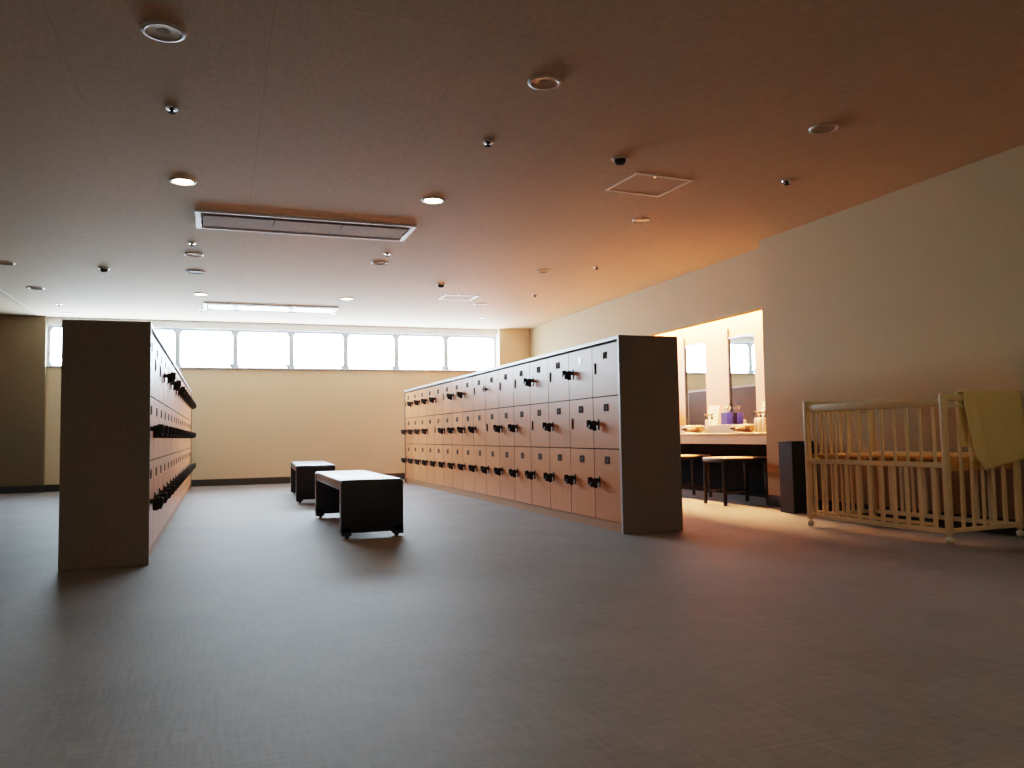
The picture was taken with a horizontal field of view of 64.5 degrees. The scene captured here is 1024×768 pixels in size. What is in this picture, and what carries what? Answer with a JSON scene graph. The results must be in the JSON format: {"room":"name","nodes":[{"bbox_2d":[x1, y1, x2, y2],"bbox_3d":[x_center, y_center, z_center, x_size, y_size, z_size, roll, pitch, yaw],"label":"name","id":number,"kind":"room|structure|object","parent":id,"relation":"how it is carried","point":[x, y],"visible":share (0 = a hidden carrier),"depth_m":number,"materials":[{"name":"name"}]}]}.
{"room":"locker room","nodes":[
{"label":"locker room","id":0,"kind":"room"},
{"bbox_2d":[0,315,47,486],"bbox_3d":[-10.036,0.310,12.181,5.370,2.817,0.310,0,-4,-20],"label":"wall","id":1,"kind":"structure","parent":0,"point":[23,338],"depth_m":12.85,"materials":[{"name":"paper"}]},
{"bbox_2d":[47,317,496,336],"bbox_3d":[-3.943,-1.000,14.522,7.670,0.127,0.204,0,-4,-20],"label":"trim","id":2,"kind":"structure","parent":1,"relation":"attached to","point":[50,320],"depth_m":14.47,"materials":[{"name":"white paint"}]},
{"bbox_2d":[44,367,473,484],"bbox_3d":[-3.913,0.750,14.416,7.670,2.000,0.200,0,-4,-20],"label":"wall","id":3,"kind":"structure","parent":0,"point":[247,423],"depth_m":14.30,"materials":[{"name":"paint"}]},
{"bbox_2d":[47,325,61,365],"bbox_3d":[-7.060,-0.619,13.330,1.000,0.670,0.105,0,-4,-20],"label":"window","id":4,"kind":"structure","parent":3,"relation":"in","point":[50,327],"depth_m":13.17,"materials":[{"name":"metal"}]},
{"bbox_2d":[155,328,177,365],"bbox_3d":[-6.142,-0.615,13.660,0.951,0.670,0.105,0,-4,-20],"label":"window","id":5,"kind":"structure","parent":3,"relation":"in","point":[175,330],"depth_m":13.81,"materials":[{"name":"metal"}]},
{"bbox_2d":[0,473,404,493],"bbox_3d":[-6.369,1.669,13.298,13.040,0.115,0.122,0,-4,-20],"label":"baseboard","id":6,"kind":"structure","parent":3,"relation":"attached to","point":[266,480],"depth_m":13.82,"materials":[{"name":"plastic"}]},
{"bbox_2d":[177,328,234,367],"bbox_3d":[-5.258,-0.611,13.979,0.929,0.670,0.105,0,-4,-20],"label":"window","id":7,"kind":"structure","parent":3,"relation":"in","point":[180,330],"depth_m":14.02,"materials":[{"name":"metal"}]},
{"bbox_2d":[235,330,290,367],"bbox_3d":[-4.376,-0.607,14.296,0.945,0.670,0.105,0,-4,-20],"label":"window","id":8,"kind":"structure","parent":3,"relation":"in","point":[237,332],"depth_m":14.26,"materials":[{"name":"metal"}]},
{"bbox_2d":[46,366,481,371],"bbox_3d":[-3.926,-0.258,14.464,7.670,0.020,0.230,0,-4,-20],"label":"window sill","id":9,"kind":"structure","parent":3,"relation":"attached to","point":[46,366],"depth_m":14.46,"materials":[{"name":"metal"}]},
{"bbox_2d":[291,331,345,368],"bbox_3d":[-3.480,-0.602,14.619,0.960,0.670,0.105,0,-4,-20],"label":"window","id":10,"kind":"structure","parent":3,"relation":"in","point":[343,366],"depth_m":14.63,"materials":[{"name":"metal"}]},
{"bbox_2d":[346,333,396,369],"bbox_3d":[-2.589,-0.598,14.940,0.935,0.670,0.105,0,-4,-20],"label":"window","id":11,"kind":"structure","parent":3,"relation":"in","point":[394,367],"depth_m":14.99,"materials":[{"name":"metal"}]},
{"bbox_2d":[396,334,445,369],"bbox_3d":[-1.702,-0.594,15.259,0.949,0.670,0.105,0,-4,-20],"label":"window","id":12,"kind":"structure","parent":3,"relation":"in","point":[443,337],"depth_m":15.27,"materials":[{"name":"metal"}]},
{"bbox_2d":[446,335,495,369],"bbox_3d":[-0.785,-0.590,15.589,1.001,0.670,0.105,0,-4,-20],"label":"window","id":13,"kind":"structure","parent":3,"relation":"in","point":[447,336],"depth_m":15.63,"materials":[{"name":"metal"}]},
{"bbox_2d":[0,0,1023,329],"bbox_3d":[-2.866,-1.736,5.475,14.700,0.200,18.400,0,-4,-20],"label":"ceiling","id":14,"kind":"structure","parent":0,"point":[356,110],"depth_m":5.50,"materials":[{"name":"white paint"}]},
{"bbox_2d":[0,261,14,264],"bbox_3d":[-5.697,-1.357,9.137,0.180,0.012,0.180,0,-4,-20],"label":"recessed light","id":15,"kind":"object","parent":14,"relation":"in","point":[1,262],"visible":1,"depth_m":9.15,"materials":[{"name":"white metal"}]},
{"bbox_2d":[0,289,38,315],"bbox_3d":[-6.709,-1.256,10.553,0.025,0.004,5.197,0,-4,-20],"label":"trim","id":16,"kind":"structure","parent":14,"relation":"attached to","point":[0,289],"depth_m":11.67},
{"bbox_2d":[27,287,44,289],"bbox_3d":[-6.247,-1.255,10.647,0.200,0.012,0.200,0,-4,-20],"label":"recessed light","id":17,"kind":"object","parent":14,"relation":"in","point":[32,288],"visible":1,"depth_m":10.66,"materials":[{"name":"white metal"}]},
{"bbox_2d":[98,267,109,271],"bbox_3d":[-4.772,-1.332,9.490,0.124,0.050,0.123,0,-4,-20],"label":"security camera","id":18,"kind":"object","parent":14,"relation":"attached to","point":[102,269],"visible":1,"depth_m":9.46,"materials":[{"name":"black plastic"}]},
{"bbox_2d":[140,20,185,41],"bbox_3d":[-1.723,-1.739,4.012,0.210,0.012,0.210,0,-4,-20],"label":"recessed light","id":19,"kind":"object","parent":14,"relation":"in","point":[158,30],"visible":1,"depth_m":4.01,"materials":[{"name":"white metal"}]},
{"bbox_2d":[165,106,178,113],"bbox_3d":[-2.073,-1.669,4.947,0.080,0.033,0.080,0,-4,-20],"label":"sprinkler","id":20,"kind":"object","parent":14,"relation":"attached to","point":[171,109],"visible":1,"depth_m":4.94,"materials":[{"name":"silver metal"}]},
{"bbox_2d":[169,177,196,185],"bbox_3d":[-2.573,-1.582,6.348,0.200,0.012,0.200,0,-4,-20],"label":"recessed light","id":21,"kind":"object","parent":14,"relation":"in","point":[183,181],"visible":1,"depth_m":6.34,"materials":[{"name":"white plastic"}]},
{"bbox_2d":[184,252,203,256],"bbox_3d":[-3.470,-1.412,8.857,0.200,0.012,0.200,0,-4,-20],"label":"recessed light","id":22,"kind":"object","parent":14,"relation":"in","point":[192,254],"visible":1,"depth_m":8.86,"materials":[{"name":"white metal"}]},
{"bbox_2d":[186,270,205,273],"bbox_3d":[-3.808,-1.350,9.780,0.216,0.012,0.215,0,-4,-20],"label":"ceiling speaker","id":23,"kind":"object","parent":14,"relation":"attached to","point":[187,271],"visible":1,"depth_m":9.77},
{"bbox_2d":[188,271,203,273],"bbox_3d":[-3.808,-1.352,9.780,0.196,0.008,0.195,0,-4,-20],"label":"speaker grille","id":24,"kind":"object","parent":23,"relation":"attached to","point":[192,272],"depth_m":9.80,"materials":[{"name":"white metal"}]},
{"bbox_2d":[193,293,207,295],"bbox_3d":[-4.340,-1.248,11.302,0.200,0.012,0.200,0,-4,-20],"label":"recessed light","id":25,"kind":"object","parent":14,"relation":"in","point":[197,294],"visible":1,"depth_m":11.31,"materials":[{"name":"white plastic"}]},
{"bbox_2d":[203,302,338,313],"bbox_3d":[-3.733,-1.174,12.596,1.970,0.022,0.650,0,-4,-20],"label":"ceiling vent","id":26,"kind":"object","parent":14,"relation":"in","point":[207,305],"visible":1,"depth_m":12.54,"materials":[{"name":"white paint"}]},
{"bbox_2d":[195,209,416,241],"bbox_3d":[-1.952,-1.502,7.743,1.990,0.022,0.610,0,-4,-20],"label":"ceiling vent","id":27,"kind":"object","parent":14,"relation":"in","point":[205,219],"visible":1,"depth_m":7.69,"materials":[{"name":"white metal"}]},
{"bbox_2d":[340,297,353,299],"bbox_3d":[-2.415,-1.246,11.878,0.200,0.012,0.200,0,-4,-20],"label":"recessed light","id":28,"kind":"object","parent":14,"relation":"in","point":[343,298],"visible":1,"depth_m":11.85,"materials":[{"name":"white plastic"}]},
{"bbox_2d":[371,261,387,264],"bbox_3d":[-1.545,-1.409,9.454,0.190,0.012,0.190,0,-4,-20],"label":"recessed light","id":29,"kind":"object","parent":14,"relation":"in","point":[372,262],"visible":1,"depth_m":9.45,"materials":[{"name":"white metal"}]},
{"bbox_2d":[421,197,444,203],"bbox_3d":[-0.679,-1.576,6.976,0.200,0.012,0.200,0,-4,-20],"label":"recessed light","id":30,"kind":"object","parent":14,"relation":"in","point":[429,200],"visible":1,"depth_m":6.97,"materials":[{"name":"white"}]},
{"bbox_2d":[436,283,445,287],"bbox_3d":[-0.950,-1.314,10.863,0.124,0.050,0.123,0,-4,-20],"label":"smoke detector","id":31,"kind":"object","parent":14,"relation":"attached to","point":[440,285],"visible":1,"depth_m":10.83,"materials":[{"name":"plastic"}]},
{"bbox_2d":[439,294,477,300],"bbox_3d":[-0.787,-1.273,11.944,0.500,0.006,0.420,0,-4,-20],"label":"access hatch","id":32,"kind":"object","parent":14,"relation":"attached to","point":[446,296],"visible":1,"depth_m":11.94,"materials":[{"name":"silver metal"}]},
{"bbox_2d":[483,140,492,146],"bbox_3d":[-0.166,-1.661,5.612,0.080,0.033,0.080,0,-4,-20],"label":"sprinkler","id":33,"kind":"object","parent":14,"relation":"attached to","point":[487,143],"visible":1,"depth_m":5.60,"materials":[{"name":"silver metal"}]},
{"bbox_2d":[536,270,548,272],"bbox_3d":[0.377,-1.402,10.115,0.170,0.012,0.170,0,-4,-20],"label":"recessed light","id":34,"kind":"object","parent":14,"relation":"in","point":[537,271],"visible":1,"depth_m":10.13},
{"bbox_2d":[528,74,561,89],"bbox_3d":[0.187,-1.732,4.668,0.196,0.012,0.196,0,-4,-20],"label":"recessed light","id":35,"kind":"object","parent":14,"relation":"in","point":[545,81],"visible":1,"depth_m":4.66,"materials":[{"name":"white metal"}]},
{"bbox_2d":[612,155,628,164],"bbox_3d":[0.797,-1.643,5.987,0.124,0.050,0.123,0,-4,-20],"label":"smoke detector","id":36,"kind":"object","parent":14,"relation":"attached to","point":[619,159],"visible":1,"depth_m":5.95,"materials":[{"name":"black plastic"}]},
{"bbox_2d":[632,218,649,222],"bbox_3d":[1.234,-1.562,7.750,0.170,0.012,0.170,0,-4,-20],"label":"recessed light","id":37,"kind":"object","parent":14,"relation":"in","point":[636,220],"visible":1,"depth_m":7.76,"materials":[{"name":"white metal"}]},
{"bbox_2d":[604,172,693,196],"bbox_3d":[1.118,-1.629,6.658,0.540,0.006,0.490,1,-4,-24],"label":"access hatch","id":38,"kind":"object","parent":14,"relation":"attached to","point":[638,183],"visible":1,"depth_m":6.65,"materials":[{"name":"white paint"}]},
{"bbox_2d":[782,180,791,185],"bbox_3d":[2.240,-1.641,6.616,0.080,0.033,0.080,0,-4,-20],"label":"sprinkler","id":39,"kind":"object","parent":14,"relation":"attached to","point":[787,182],"visible":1,"depth_m":6.60,"materials":[{"name":"silver metal"}]},
{"bbox_2d":[809,123,839,133],"bbox_3d":[2.101,-1.717,5.464,0.196,0.012,0.196,0,-4,-20],"label":"recessed light","id":40,"kind":"object","parent":14,"relation":"in","point":[823,128],"visible":1,"depth_m":5.46,"materials":[{"name":"white metal"}]},
{"bbox_2d":[0,479,1023,767],"bbox_3d":[-2.814,1.275,5.290,14.700,0.200,18.400,0,-4,-20],"label":"floor","id":41,"kind":"structure","parent":0,"point":[254,633],"depth_m":3.09,"materials":[{"name":"carpet"}]},
{"bbox_2d":[58,319,195,570],"bbox_3d":[-3.970,0.643,9.121,0.594,1.570,8.412,0,-4,-20],"label":"lockers","id":42,"kind":"object","parent":41,"relation":"on","point":[126,434],"visible":1,"depth_m":5.18,"materials":[{"name":"beige laminate"}]},
{"bbox_2d":[291,461,334,502],"bbox_3d":[-2.680,1.283,10.833,0.468,0.457,1.892,0,-4,-17],"label":"bench","id":43,"kind":"object","parent":41,"relation":"on","point":[302,472],"visible":0.7,"depth_m":9.92,"materials":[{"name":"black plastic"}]},
{"bbox_2d":[315,470,403,537],"bbox_3d":[-1.420,1.045,7.310,0.493,0.457,1.872,0,-4,-20],"label":"bench","id":44,"kind":"object","parent":41,"relation":"on","point":[365,501],"visible":1,"depth_m":6.47,"materials":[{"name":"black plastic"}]},
{"bbox_2d":[401,335,682,533],"bbox_3d":[-0.275,0.646,10.225,0.617,1.570,7.984,0,-4,-20],"label":"lockers","id":45,"kind":"object","parent":41,"relation":"on","point":[587,433],"visible":1,"depth_m":7.38,"materials":[{"name":"beige laminate"}]},
{"bbox_2d":[681,454,712,496],"bbox_3d":[2.070,1.116,9.852,0.580,0.507,0.410,0,-4,-20],"label":"vanity stool","id":46,"kind":"object","parent":41,"relation":"on","point":[692,457],"visible":0.41,"depth_m":9.76,"materials":[{"name":"brown wood"}]},
{"bbox_2d":[680,432,766,497],"bbox_3d":[1.802,1.120,11.964,0.606,0.765,7.012,0,-4,-20],"label":"countertop","id":47,"kind":"structure","parent":41,"relation":"on","point":[713,444],"depth_m":10.02,"materials":[{"name":"wood"}]},
{"bbox_2d":[680,425,702,432],"bbox_3d":[2.252,0.604,10.740,0.260,0.100,0.600,0,-4,-20],"label":"tray","id":48,"kind":"object","parent":47,"relation":"on","point":[681,427],"visible":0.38,"depth_m":10.48,"materials":[{"name":"white plastic"}]},
{"bbox_2d":[681,425,703,432],"bbox_3d":[2.221,0.565,10.141,0.206,0.098,0.295,2,-5,-40],"label":"hair dryer","id":49,"kind":"object","parent":47,"relation":"on","point":[696,428],"visible":1,"depth_m":10.07,"materials":[{"name":"plastic"}]},
{"bbox_2d":[704,414,709,432],"bbox_3d":[2.474,0.503,10.283,0.077,0.238,0.064,0,-4,-22],"label":"pump bottle","id":50,"kind":"object","parent":47,"relation":"on","point":[707,420],"visible":0.8,"depth_m":10.27,"materials":[{"name":"white plastic"}]},
{"bbox_2d":[708,414,714,424],"bbox_3d":[2.507,0.497,10.193,0.077,0.238,0.064,-1,-4,5],"label":"pump bottle","id":51,"kind":"object","parent":47,"relation":"on","point":[712,422],"visible":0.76,"depth_m":10.17,"materials":[{"name":"white plastic"}]},
{"bbox_2d":[708,405,718,424],"bbox_3d":[2.566,0.451,10.383,0.110,0.350,0.180,1,-4,-34],"label":"stand","id":52,"kind":"object","parent":47,"relation":"on","point":[714,410],"visible":0.5,"depth_m":10.38,"materials":[{"name":"white paper"}]},
{"bbox_2d":[680,432,765,435],"bbox_3d":[1.795,0.753,11.986,0.606,0.030,7.012,0,-4,-20],"label":"countertop","id":53,"kind":"structure","parent":47,"relation":"on","point":[761,433],"depth_m":9.35,"materials":[{"name":"white stone"}]},
{"bbox_2d":[721,404,732,424],"bbox_3d":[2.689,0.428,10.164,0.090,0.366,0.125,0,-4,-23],"label":"tissue box","id":54,"kind":"object","parent":47,"relation":"on","point":[726,416],"visible":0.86,"depth_m":10.13,"materials":[{"name":"paper"}]},
{"bbox_2d":[708,424,754,432],"bbox_3d":[2.624,0.534,9.707,0.260,0.100,0.600,0,-4,-20],"label":"tray","id":55,"kind":"object","parent":47,"relation":"on","point":[711,428],"visible":0.73,"depth_m":9.64,"materials":[{"name":"white plastic"}]},
{"bbox_2d":[730,424,753,431],"bbox_3d":[2.568,0.500,9.191,0.206,0.098,0.295,1,-4,-34],"label":"hair dryer","id":56,"kind":"object","parent":47,"relation":"on","point":[744,427],"visible":1,"depth_m":9.11,"materials":[{"name":"plastic"}]},
{"bbox_2d":[753,412,758,432],"bbox_3d":[2.810,0.438,9.322,0.077,0.238,0.064,1,-4,-28],"label":"pump bottle","id":57,"kind":"object","parent":47,"relation":"on","point":[756,415],"visible":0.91,"depth_m":9.30,"materials":[{"name":"white plastic"}]},
{"bbox_2d":[756,412,762,432],"bbox_3d":[2.829,0.433,9.242,0.077,0.238,0.064,-1,-4,0],"label":"pump bottle","id":58,"kind":"object","parent":47,"relation":"on","point":[760,419],"visible":0.87,"depth_m":9.22,"materials":[{"name":"white plastic"}]},
{"bbox_2d":[761,402,764,417],"bbox_3d":[2.912,0.379,9.337,0.110,0.355,0.160,1,-4,-28],"label":"stand","id":59,"kind":"object","parent":47,"relation":"on","point":[763,403],"visible":0.23,"depth_m":9.39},
{"bbox_2d":[761,411,765,431],"bbox_3d":[2.857,0.427,9.161,0.077,0.238,0.064,0,-4,-10],"label":"pump bottle","id":60,"kind":"object","parent":47,"relation":"on","point":[764,418],"visible":0.47,"depth_m":9.14,"materials":[{"name":"white plastic"}]},
{"bbox_2d":[702,456,767,505],"bbox_3d":[2.437,1.047,8.833,0.580,0.507,0.410,0,-4,-20],"label":"vanity stool","id":61,"kind":"object","parent":41,"relation":"on","point":[727,459],"visible":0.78,"depth_m":8.74,"materials":[{"name":"brown wood"}]},
{"bbox_2d":[778,441,818,512],"bbox_3d":[2.768,0.893,7.842,0.296,0.680,0.206,0,-4,-20],"label":"waste bin","id":62,"kind":"object","parent":41,"relation":"on","point":[792,472],"visible":0.76,"depth_m":7.74,"materials":[{"name":"black plastic"}]},
{"bbox_2d":[803,393,1023,544],"bbox_3d":[3.021,0.618,6.244,0.781,1.025,1.326,1,-4,-24],"label":"crib","id":63,"kind":"object","parent":41,"relation":"on","point":[960,461],"visible":0.93,"depth_m":6.00,"materials":[{"name":"beige paint"}]},
{"bbox_2d":[955,390,1023,469],"bbox_3d":[3.380,0.324,5.718,0.597,0.557,0.106,1,-4,-24],"label":"blanket","id":64,"kind":"object","parent":63,"relation":"hanging from","point":[995,419],"visible":1,"depth_m":5.68,"materials":[{"name":"yellow fabric"}]},
{"bbox_2d":[496,329,528,366],"bbox_3d":[0.285,0.358,15.871,1.212,2.817,0.360,0,-4,-20],"label":"wall","id":65,"kind":"structure","parent":0,"point":[512,345],"depth_m":15.66,"materials":[{"name":"paint"}]},
{"bbox_2d":[529,327,537,357],"bbox_3d":[0.709,0.333,15.595,0.600,2.817,0.447,0,-4,-20],"label":"wall","id":66,"kind":"structure","parent":0,"point":[533,341],"depth_m":15.55,"materials":[{"name":"beige paint"}]},
{"bbox_2d":[537,248,761,355],"bbox_3d":[1.718,-0.972,12.074,0.100,0.677,7.014,0,-4,-20],"label":"wall","id":67,"kind":"structure","parent":0,"point":[729,288],"depth_m":10.80,"materials":[{"name":"beige paint"}]},
{"bbox_2d":[656,310,761,430],"bbox_3d":[2.258,0.098,12.196,0.388,2.817,7.014,0,-4,-20],"label":"wall","id":68,"kind":"structure","parent":0,"point":[740,325],"depth_m":10.44,"materials":[{"name":"paint"}]},
{"bbox_2d":[677,338,687,425],"bbox_3d":[1.637,0.151,13.308,0.026,1.290,4.500,0,-4,-20],"label":"wall panel","id":69,"kind":"object","parent":68,"relation":"attached to","point":[681,343],"visible":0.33,"depth_m":11.27,"materials":[{"name":"paint"}]},
{"bbox_2d":[685,343,706,426],"bbox_3d":[2.488,0.023,10.960,0.016,1.112,0.500,0,-4,-20],"label":"wall mirror","id":70,"kind":"object","parent":68,"relation":"attached to","point":[694,354],"visible":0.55,"depth_m":10.96,"materials":[{"name":"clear mirror"}]},
{"bbox_2d":[705,329,730,424],"bbox_3d":[2.657,-0.041,10.477,0.026,1.290,0.530,0,-4,-20],"label":"wall panel","id":71,"kind":"object","parent":68,"relation":"attached to","point":[717,355],"visible":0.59,"depth_m":10.46,"materials":[{"name":"paint"}]},
{"bbox_2d":[728,333,756,423],"bbox_3d":[2.840,-0.043,9.984,0.016,1.112,0.520,0,-4,-20],"label":"wall mirror","id":72,"kind":"object","parent":68,"relation":"attached to","point":[741,348],"visible":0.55,"depth_m":9.98,"materials":[{"name":"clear mirror"}]},
{"bbox_2d":[754,322,764,417],"bbox_3d":[3.016,-0.108,9.482,0.026,1.290,0.550,0,-4,-20],"label":"wall panel","id":73,"kind":"object","parent":68,"relation":"attached to","point":[758,335],"visible":0.19,"depth_m":9.66,"materials":[{"name":"paint"}]},
{"bbox_2d":[759,144,1023,518],"bbox_3d":[4.877,-0.448,4.017,1.010,2.817,10.186,0,-4,-20],"label":"wall","id":74,"kind":"structure","parent":0,"point":[916,291],"depth_m":6.87,"materials":[{"name":"beige paint"}]},
{"bbox_2d":[767,494,1023,536],"bbox_3d":[4.516,0.899,3.802,0.222,0.115,10.198,0,-4,-20],"label":"baseboard","id":75,"kind":"structure","parent":74,"relation":"attached to","point":[772,500],"depth_m":6.70,"materials":[{"name":"plastic"}]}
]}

